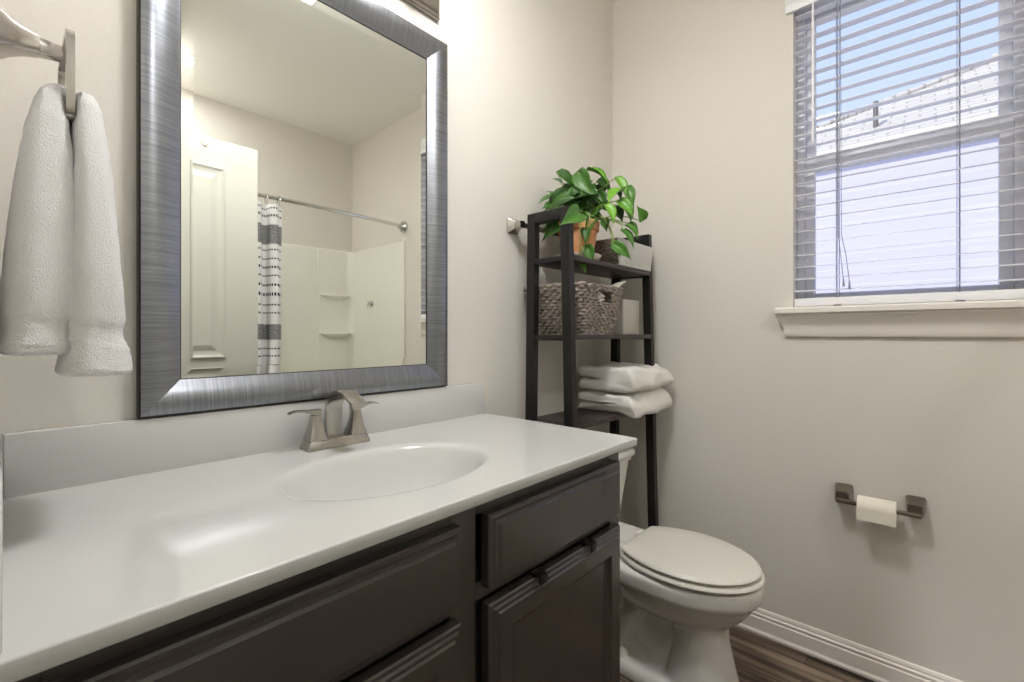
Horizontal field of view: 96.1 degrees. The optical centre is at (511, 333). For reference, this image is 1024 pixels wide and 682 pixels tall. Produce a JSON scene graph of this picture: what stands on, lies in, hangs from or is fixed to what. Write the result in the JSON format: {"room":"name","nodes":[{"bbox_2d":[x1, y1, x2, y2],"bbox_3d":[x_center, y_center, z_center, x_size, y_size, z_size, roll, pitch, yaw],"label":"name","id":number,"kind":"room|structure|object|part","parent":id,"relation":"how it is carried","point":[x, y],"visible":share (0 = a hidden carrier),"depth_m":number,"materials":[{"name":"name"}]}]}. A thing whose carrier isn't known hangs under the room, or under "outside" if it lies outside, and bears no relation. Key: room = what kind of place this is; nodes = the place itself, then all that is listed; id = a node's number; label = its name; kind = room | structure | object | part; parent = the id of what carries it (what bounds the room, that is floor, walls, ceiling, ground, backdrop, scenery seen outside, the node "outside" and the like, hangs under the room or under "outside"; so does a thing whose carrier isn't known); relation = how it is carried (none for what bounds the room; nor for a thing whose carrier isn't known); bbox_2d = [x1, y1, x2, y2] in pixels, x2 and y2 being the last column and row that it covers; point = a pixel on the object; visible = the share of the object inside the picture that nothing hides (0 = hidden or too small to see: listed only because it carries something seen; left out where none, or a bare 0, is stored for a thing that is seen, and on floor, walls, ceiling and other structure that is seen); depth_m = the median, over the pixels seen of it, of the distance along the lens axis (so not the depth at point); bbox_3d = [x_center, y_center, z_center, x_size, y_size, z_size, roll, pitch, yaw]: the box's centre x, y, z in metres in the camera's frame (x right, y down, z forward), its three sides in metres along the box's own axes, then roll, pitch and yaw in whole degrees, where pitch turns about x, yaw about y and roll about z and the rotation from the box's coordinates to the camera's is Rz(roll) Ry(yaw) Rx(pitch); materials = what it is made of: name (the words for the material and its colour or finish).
{"room":"bathroom","nodes":[
{"label":"bathroom","id":0,"kind":"room"},
{"bbox_2d":[0,83,133,377],"bbox_3d":[-0.640,-0.143,0.660,0.224,0.400,0.137,0,0,42],"label":"hand towel","id":1,"kind":"object","parent":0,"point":[61,288],"visible":0.97,"depth_m":0.60,"materials":[{"name":"white fabric"}]},
{"bbox_2d":[0,0,612,434],"bbox_3d":[-0.221,-0.215,1.541,0.120,2.770,2.260,0,0,42],"label":"wall","id":2,"kind":"structure","parent":0,"point":[530,82],"depth_m":1.57,"materials":[{"name":"white paint"}]},
{"bbox_2d":[3,382,484,498],"bbox_3d":[-0.466,0.217,1.163,0.021,0.106,1.100,0,0,42],"label":"backsplash","id":3,"kind":"structure","parent":2,"relation":"attached to","point":[49,459],"depth_m":0.93,"materials":[{"name":"grey stone"}]},
{"bbox_2d":[136,0,447,418],"bbox_3d":[-0.462,-0.370,1.161,0.026,1.063,0.757,0,0,42],"label":"wall mirror","id":4,"kind":"object","parent":2,"relation":"attached to","point":[292,155],"visible":0.98,"depth_m":1.08,"materials":[{"name":"grey metal"}]},
{"bbox_3d":[-0.462,0.127,1.161,0.026,0.068,0.757,0,0,42],"label":"frame rail","id":5,"kind":"part","parent":4,"relation":"part of","materials":[{"name":"grey metal"}]},
{"bbox_3d":[-0.462,-0.868,1.161,0.026,0.068,0.757,0,0,42],"label":"frame rail","id":6,"kind":"part","parent":4,"relation":"part of","materials":[{"name":"grey metal"}]},
{"bbox_2d":[404,0,439,21],"bbox_3d":[-0.399,-1.103,1.112,0.191,0.255,0.705,0,0,42],"label":"vanity light","id":7,"kind":"object","parent":2,"relation":"attached to","point":[431,8],"visible":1,"depth_m":1.39,"materials":[{"name":"silver metal"}]},
{"bbox_2d":[507,217,558,236],"bbox_3d":[0.220,-0.396,1.899,0.052,0.058,0.655,0,0,42],"label":"towel bar","id":8,"kind":"object","parent":2,"relation":"attached to","point":[514,226],"visible":0.49,"depth_m":1.67,"materials":[{"name":"silver metal"}]},
{"bbox_3d":[0.019,-0.396,1.678,0.052,0.058,0.058,0,0,42],"label":"post","id":9,"kind":"part","parent":8,"relation":"part of","materials":[{"name":"silver metal"}]},
{"bbox_2d":[557,218,599,251],"bbox_3d":[0.248,-0.347,1.734,0.164,0.142,0.164,0,0,42],"label":"pot","id":10,"kind":"object","parent":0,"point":[584,237],"depth_m":1.66,"materials":[{"name":"ceramic"}]},
{"bbox_2d":[620,626,873,681],"bbox_3d":[0.155,1.200,-0.002,2.750,0.060,4.040,0,0,42],"label":"floor","id":11,"kind":"structure","parent":0,"point":[757,658],"depth_m":1.63,"materials":[{"name":"brown wood"}]},
{"bbox_2d":[17,452,619,681],"bbox_3d":[-0.274,0.730,0.969,0.562,0.880,1.097,0,0,42],"label":"vanity cabinet","id":12,"kind":"object","parent":11,"relation":"on","point":[455,598],"visible":0.67,"depth_m":0.74,"materials":[{"name":"black wood"}]},
{"bbox_3d":[-0.263,0.391,0.586,0.030,0.134,0.519,0,0,42],"label":"drawer","id":13,"kind":"part","parent":12,"relation":"part of","materials":[{"name":"grey paint"}]},
{"bbox_2d":[0,382,636,681],"bbox_3d":[-0.264,0.282,0.973,0.575,0.236,1.118,0,0,42],"label":"countertop","id":14,"kind":"structure","parent":12,"relation":"on","point":[114,532],"depth_m":0.76,"materials":[{"name":"grey stone"}]},
{"bbox_2d":[287,389,378,452],"bbox_3d":[-0.395,0.200,1.087,0.139,0.138,0.226,0,0,42],"label":"faucet","id":15,"kind":"object","parent":14,"relation":"on","point":[317,437],"visible":1,"depth_m":1.10,"materials":[{"name":"silver metal"}]},
{"bbox_3d":[-0.478,0.182,1.059,0.021,0.016,0.073,0,0,42],"label":"lever","id":16,"kind":"part","parent":15,"relation":"part of","materials":[{"name":"silver metal"}]},
{"bbox_3d":[-0.461,0.219,1.078,0.043,0.058,0.043,0,0,42],"label":"handle","id":17,"kind":"part","parent":15,"relation":"part of","materials":[{"name":"silver metal"}]},
{"bbox_3d":[-0.394,0.189,1.086,0.134,0.116,0.041,0,0,42],"label":"spout","id":18,"kind":"part","parent":15,"relation":"part of","materials":[{"name":"silver metal"}]},
{"bbox_3d":[-0.393,0.219,1.154,0.043,0.058,0.043,0,0,42],"label":"handle","id":19,"kind":"part","parent":15,"relation":"part of","materials":[{"name":"silver metal"}]},
{"bbox_3d":[-0.376,0.182,1.173,0.021,0.016,0.073,0,0,42],"label":"lever","id":20,"kind":"part","parent":15,"relation":"part of","materials":[{"name":"silver metal"}]},
{"bbox_3d":[-0.263,0.773,0.586,0.028,0.574,0.519,0,0,42],"label":"door","id":21,"kind":"part","parent":12,"relation":"part of","materials":[{"name":"grey paint"}]},
{"bbox_2d":[530,568,547,585],"bbox_3d":[0.055,0.490,0.929,0.030,0.018,0.024,0,0,42],"label":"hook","id":22,"kind":"object","parent":12,"relation":"attached to","point":[543,575],"visible":1,"depth_m":0.92,"materials":[{"name":"black paint"}]},
{"bbox_3d":[0.114,0.391,1.001,0.030,0.134,0.471,0,0,42],"label":"drawer","id":23,"kind":"part","parent":12,"relation":"part of","materials":[{"name":"grey paint"}]},
{"bbox_3d":[0.113,0.773,1.001,0.028,0.574,0.471,0,0,42],"label":"door","id":24,"kind":"part","parent":12,"relation":"part of","materials":[{"name":"grey paint"}]},
{"bbox_2d":[581,538,596,552],"bbox_3d":[0.179,0.490,1.066,0.030,0.018,0.024,0,0,42],"label":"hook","id":25,"kind":"object","parent":12,"relation":"attached to","point":[593,544],"visible":1,"depth_m":1.06,"materials":[{"name":"black paint"}]},
{"bbox_2d":[525,206,657,526],"bbox_3d":[0.338,0.370,1.823,0.241,1.600,0.626,0,0,42],"label":"stand","id":26,"kind":"object","parent":11,"relation":"on","point":[568,263],"visible":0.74,"depth_m":1.65,"materials":[{"name":"black paint"}]},
{"bbox_3d":[0.069,0.370,1.663,0.057,1.600,0.030,0,0,42],"label":"leg","id":27,"kind":"part","parent":26,"relation":"part of","materials":[{"name":"black paint"}]},
{"bbox_3d":[0.131,-0.411,1.608,0.110,0.038,0.030,0,0,42],"label":"rail","id":28,"kind":"part","parent":26,"relation":"part of","materials":[{"name":"black paint"}]},
{"bbox_3d":[0.132,-0.257,1.607,0.115,0.019,0.028,0,0,42],"label":"rail","id":29,"kind":"part","parent":26,"relation":"part of","materials":[{"name":"black paint"}]},
{"bbox_3d":[0.133,0.013,1.606,0.126,0.019,0.028,0,0,42],"label":"rail","id":30,"kind":"part","parent":26,"relation":"part of","materials":[{"name":"black paint"}]},
{"bbox_3d":[0.134,0.320,1.605,0.138,0.019,0.028,0,0,42],"label":"rail","id":31,"kind":"part","parent":26,"relation":"part of","materials":[{"name":"black paint"}]},
{"bbox_3d":[0.199,0.370,1.546,0.075,1.600,0.030,0,0,42],"label":"leg","id":32,"kind":"part","parent":26,"relation":"part of","materials":[{"name":"black paint"}]},
{"bbox_2d":[523,281,623,334],"bbox_3d":[0.236,-0.089,1.747,0.265,0.185,0.322,0,0,42],"label":"wicker basket","id":33,"kind":"object","parent":26,"relation":"on","point":[593,316],"visible":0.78,"depth_m":1.65,"materials":[{"name":"beige wicker"}]},
{"bbox_2d":[598,292,604,301],"bbox_3d":[0.273,-0.135,1.746,0.171,0.082,0.153,0,0,-29],"label":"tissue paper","id":34,"kind":"object","parent":33,"relation":"in","point":[601,297],"visible":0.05,"depth_m":1.73,"materials":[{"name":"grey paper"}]},
{"bbox_2d":[611,281,625,287],"bbox_3d":[0.415,-0.192,1.802,0.052,0.036,0.094,0,0,42],"label":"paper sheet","id":35,"kind":"object","parent":33,"relation":"on","point":[618,284],"visible":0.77,"depth_m":1.80,"materials":[{"name":"white paper"}]},
{"bbox_2d":[556,252,600,259],"bbox_3d":[0.248,-0.281,1.734,0.176,0.025,0.176,0,0,42],"label":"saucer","id":36,"kind":"object","parent":26,"relation":"on","point":[596,256],"visible":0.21,"depth_m":1.67,"materials":[{"name":"white ceramic"}]},
{"bbox_2d":[537,167,647,272],"bbox_3d":[0.254,-0.420,1.677,0.327,0.409,0.410,0,0,42],"label":"pothos","id":37,"kind":"object","parent":26,"relation":"on","point":[585,199],"visible":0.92,"depth_m":1.69,"materials":[{"name":"plant"}]},
{"bbox_3d":[0.470,0.370,2.105,0.057,1.600,0.030,0,0,42],"label":"leg","id":38,"kind":"part","parent":26,"relation":"part of","materials":[{"name":"black paint"}]},
{"bbox_2d":[594,237,652,271],"bbox_3d":[0.438,-0.320,1.937,0.192,0.103,0.314,0,0,42],"label":"storage bin","id":39,"kind":"object","parent":26,"relation":"on","point":[641,255],"visible":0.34,"depth_m":1.83,"materials":[{"name":"fabric"}]},
{"bbox_2d":[578,387,671,418],"bbox_3d":[0.478,0.266,1.926,0.261,0.116,0.354,0,0,42],"label":"folded towel","id":40,"kind":"object","parent":26,"relation":"on","point":[637,404],"visible":0.81,"depth_m":1.82,"materials":[{"name":"white fabric"}]},
{"bbox_2d":[578,361,673,392],"bbox_3d":[0.483,0.176,1.927,0.258,0.108,0.374,0,0,42],"label":"folded towel","id":41,"kind":"object","parent":40,"relation":"on","point":[612,376],"visible":0.99,"depth_m":1.82,"materials":[{"name":"white fabric"}]},
{"bbox_2d":[611,299,638,333],"bbox_3d":[0.453,-0.071,1.994,0.144,0.146,0.144,0,0,42],"label":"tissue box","id":42,"kind":"object","parent":26,"relation":"on","point":[627,322],"visible":0.4,"depth_m":1.92,"materials":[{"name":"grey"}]},
{"bbox_3d":[0.532,-0.257,2.049,0.115,0.019,0.028,0,0,42],"label":"rail","id":43,"kind":"part","parent":26,"relation":"part of","materials":[{"name":"black paint"}]},
{"bbox_3d":[0.531,-0.411,2.049,0.110,0.038,0.030,0,0,42],"label":"rail","id":44,"kind":"part","parent":26,"relation":"part of","materials":[{"name":"black paint"}]},
{"bbox_3d":[0.599,0.370,1.988,0.075,1.600,0.030,0,0,42],"label":"leg","id":45,"kind":"part","parent":26,"relation":"part of","materials":[{"name":"black paint"}]},
{"bbox_2d":[619,447,764,681],"bbox_3d":[0.475,0.820,1.643,0.765,0.700,0.454,0,0,42],"label":"toilet","id":46,"kind":"object","parent":11,"relation":"on","point":[682,591],"visible":0.71,"depth_m":1.46,"materials":[{"name":"white ceramic"}]},
{"bbox_3d":[0.281,0.640,1.819,0.208,0.253,0.424,0,0,42],"label":"tank","id":47,"kind":"part","parent":46,"relation":"part of","materials":[{"name":"white ceramic"}]},
{"bbox_3d":[0.281,0.493,1.819,0.240,0.046,0.454,0,0,42],"label":"tank lid","id":48,"kind":"part","parent":46,"relation":"part of","materials":[{"name":"white ceramic"}]},
{"bbox_3d":[0.601,0.732,1.529,0.408,0.016,0.354,0,0,42],"label":"lid","id":49,"kind":"part","parent":46,"relation":"part of","materials":[{"name":"white plastic"}]},
{"bbox_3d":[0.487,0.969,1.632,0.727,0.402,0.367,0,0,42],"label":"bowl","id":50,"kind":"part","parent":46,"relation":"part of","materials":[{"name":"white ceramic"}]},
{"bbox_3d":[0.603,0.754,1.527,0.420,0.014,0.368,0,0,42],"label":"seat","id":51,"kind":"part","parent":46,"relation":"part of","materials":[{"name":"white plastic"}]},
{"bbox_2d":[613,0,1023,681],"bbox_3d":[1.509,-0.215,1.403,2.630,2.770,0.140,0,0,42],"label":"wall","id":52,"kind":"structure","parent":0,"point":[756,437],"depth_m":1.76,"materials":[{"name":"white paint"}]},
{"bbox_2d":[736,607,962,681],"bbox_3d":[1.135,1.120,1.635,1.726,0.100,0.019,0,0,42],"label":"baseboard","id":53,"kind":"structure","parent":52,"relation":"attached to","point":[874,665],"depth_m":1.62,"materials":[{"name":"white paint"}]},
{"bbox_2d":[835,482,925,518],"bbox_3d":[1.214,0.550,1.527,0.240,0.051,0.074,0,0,42],"label":"paper holder","id":54,"kind":"object","parent":52,"relation":"attached to","point":[915,506],"visible":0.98,"depth_m":1.48,"materials":[{"name":"silver metal"}]},
{"bbox_3d":[1.147,0.550,1.594,0.051,0.051,0.063,0,0,42],"label":"post","id":55,"kind":"part","parent":54,"relation":"part of","materials":[{"name":"silver metal"}]},
{"bbox_2d":[856,495,896,527],"bbox_3d":[1.193,0.573,1.504,0.100,0.070,0.070,0,0,42],"label":"toilet paper roll","id":56,"kind":"object","parent":54,"relation":"hanging from","point":[870,509],"visible":0.98,"depth_m":1.48,"materials":[{"name":"white paper"}]},
{"bbox_3d":[1.287,0.550,1.467,0.051,0.051,0.063,0,0,42],"label":"post","id":57,"kind":"part","parent":54,"relation":"part of","materials":[{"name":"silver metal"}]},
{"bbox_2d":[775,308,1023,336],"bbox_3d":[1.257,-0.032,1.506,0.692,0.083,0.046,0,0,42],"label":"trim","id":58,"kind":"structure","parent":52,"relation":"attached to","point":[975,322],"depth_m":1.48,"materials":[{"name":"white paint"}]},
{"bbox_2d":[775,299,1023,313],"bbox_3d":[1.275,-0.086,1.525,0.692,0.025,0.123,0,0,42],"label":"trim","id":59,"kind":"structure","parent":52,"relation":"attached to","point":[1019,303],"depth_m":1.46,"materials":[{"name":"white paint"}]},
{"bbox_2d":[792,0,1023,306],"bbox_3d":[1.320,-0.677,1.575,0.602,1.185,0.139,0,0,42],"label":"window","id":60,"kind":"structure","parent":52,"relation":"in","point":[1016,226],"depth_m":1.54,"materials":[{"name":"white paint"}]},
{"bbox_2d":[785,0,1023,306],"bbox_3d":[1.279,-0.690,1.531,0.636,1.183,0.092,0,0,42],"label":"window blind","id":61,"kind":"object","parent":60,"relation":"attached to","point":[791,6],"visible":0.94,"depth_m":1.55,"materials":[{"name":"white plastic"}]},
{"bbox_3d":[1.292,-1.244,1.544,0.590,0.047,0.053,0,0,42],"label":"head rail","id":62,"kind":"part","parent":61,"relation":"part of","materials":[{"name":"white plastic"}]},
{"bbox_3d":[1.170,-0.675,1.655,0.008,1.090,0.054,0,0,42],"label":"ladder cord","id":63,"kind":"part","parent":61,"relation":"part of","materials":[{"name":"white fabric"}]},
{"bbox_3d":[1.157,-0.683,1.619,0.024,1.033,0.008,0,0,42],"label":"lift cord","id":64,"kind":"part","parent":61,"relation":"part of","materials":[{"name":"white fabric"}]},
{"bbox_3d":[1.167,-0.678,1.610,0.032,1.043,0.008,0,0,42],"label":"lift cord","id":65,"kind":"part","parent":61,"relation":"part of","materials":[{"name":"white fabric"}]},
{"bbox_3d":[1.292,-0.117,1.544,0.590,0.030,0.050,0,0,42],"label":"rail","id":66,"kind":"part","parent":61,"relation":"part of","materials":[{"name":"white plastic"}]},
{"bbox_3d":[1.402,-0.675,1.445,0.008,1.090,0.054,0,0,42],"label":"ladder cord","id":67,"kind":"part","parent":61,"relation":"part of","materials":[{"name":"white fabric"}]},
{"bbox_3d":[1.329,-0.389,1.584,0.542,0.552,0.024,0,0,42],"label":"sash","id":68,"kind":"part","parent":60,"relation":"part of","materials":[{"name":"white plastic"}]},
{"bbox_3d":[1.346,-0.928,1.603,0.542,0.616,0.023,0,0,42],"label":"sash","id":69,"kind":"part","parent":60,"relation":"part of","materials":[{"name":"white plastic"}]},
{"bbox_3d":[0.034,-0.215,-0.135,2.510,2.770,0.120,0,0,42],"label":"wall","id":70,"kind":"structure","parent":0,"visible":0},
{"bbox_2d":[0,8,74,127],"bbox_3d":[-0.671,-0.364,0.640,0.146,0.148,0.081,0,0,42],"label":"towel ring","id":71,"kind":"object","parent":70,"relation":"attached to","point":[16,40],"visible":0.88,"depth_m":0.62,"materials":[{"name":"silver metal"}]},
{"bbox_3d":[-0.686,-0.407,0.633,0.062,0.062,0.050,0,0,42],"label":"post","id":72,"kind":"part","parent":71,"relation":"part of","materials":[{"name":"silver metal"}]},
{"label":"outside","id":73,"kind":"structure","parent":0,"visible":0},
{"bbox_3d":[5.909,1.495,8.212,24.000,0.050,15.860,0,0,42],"label":"ground","id":74,"kind":"structure","parent":73,"visible":0},
{"bbox_2d":[816,53,997,292],"bbox_3d":[8.598,-1.400,5.841,11.631,5.740,5.960,0,0,42],"label":"neighbor house","id":75,"kind":"structure","parent":74,"relation":"on","point":[991,170],"depth_m":5.61,"materials":[{"name":"pale lavender vinyl siding"},{"name":"shingle"},{"name":"white paint"}]}
]}

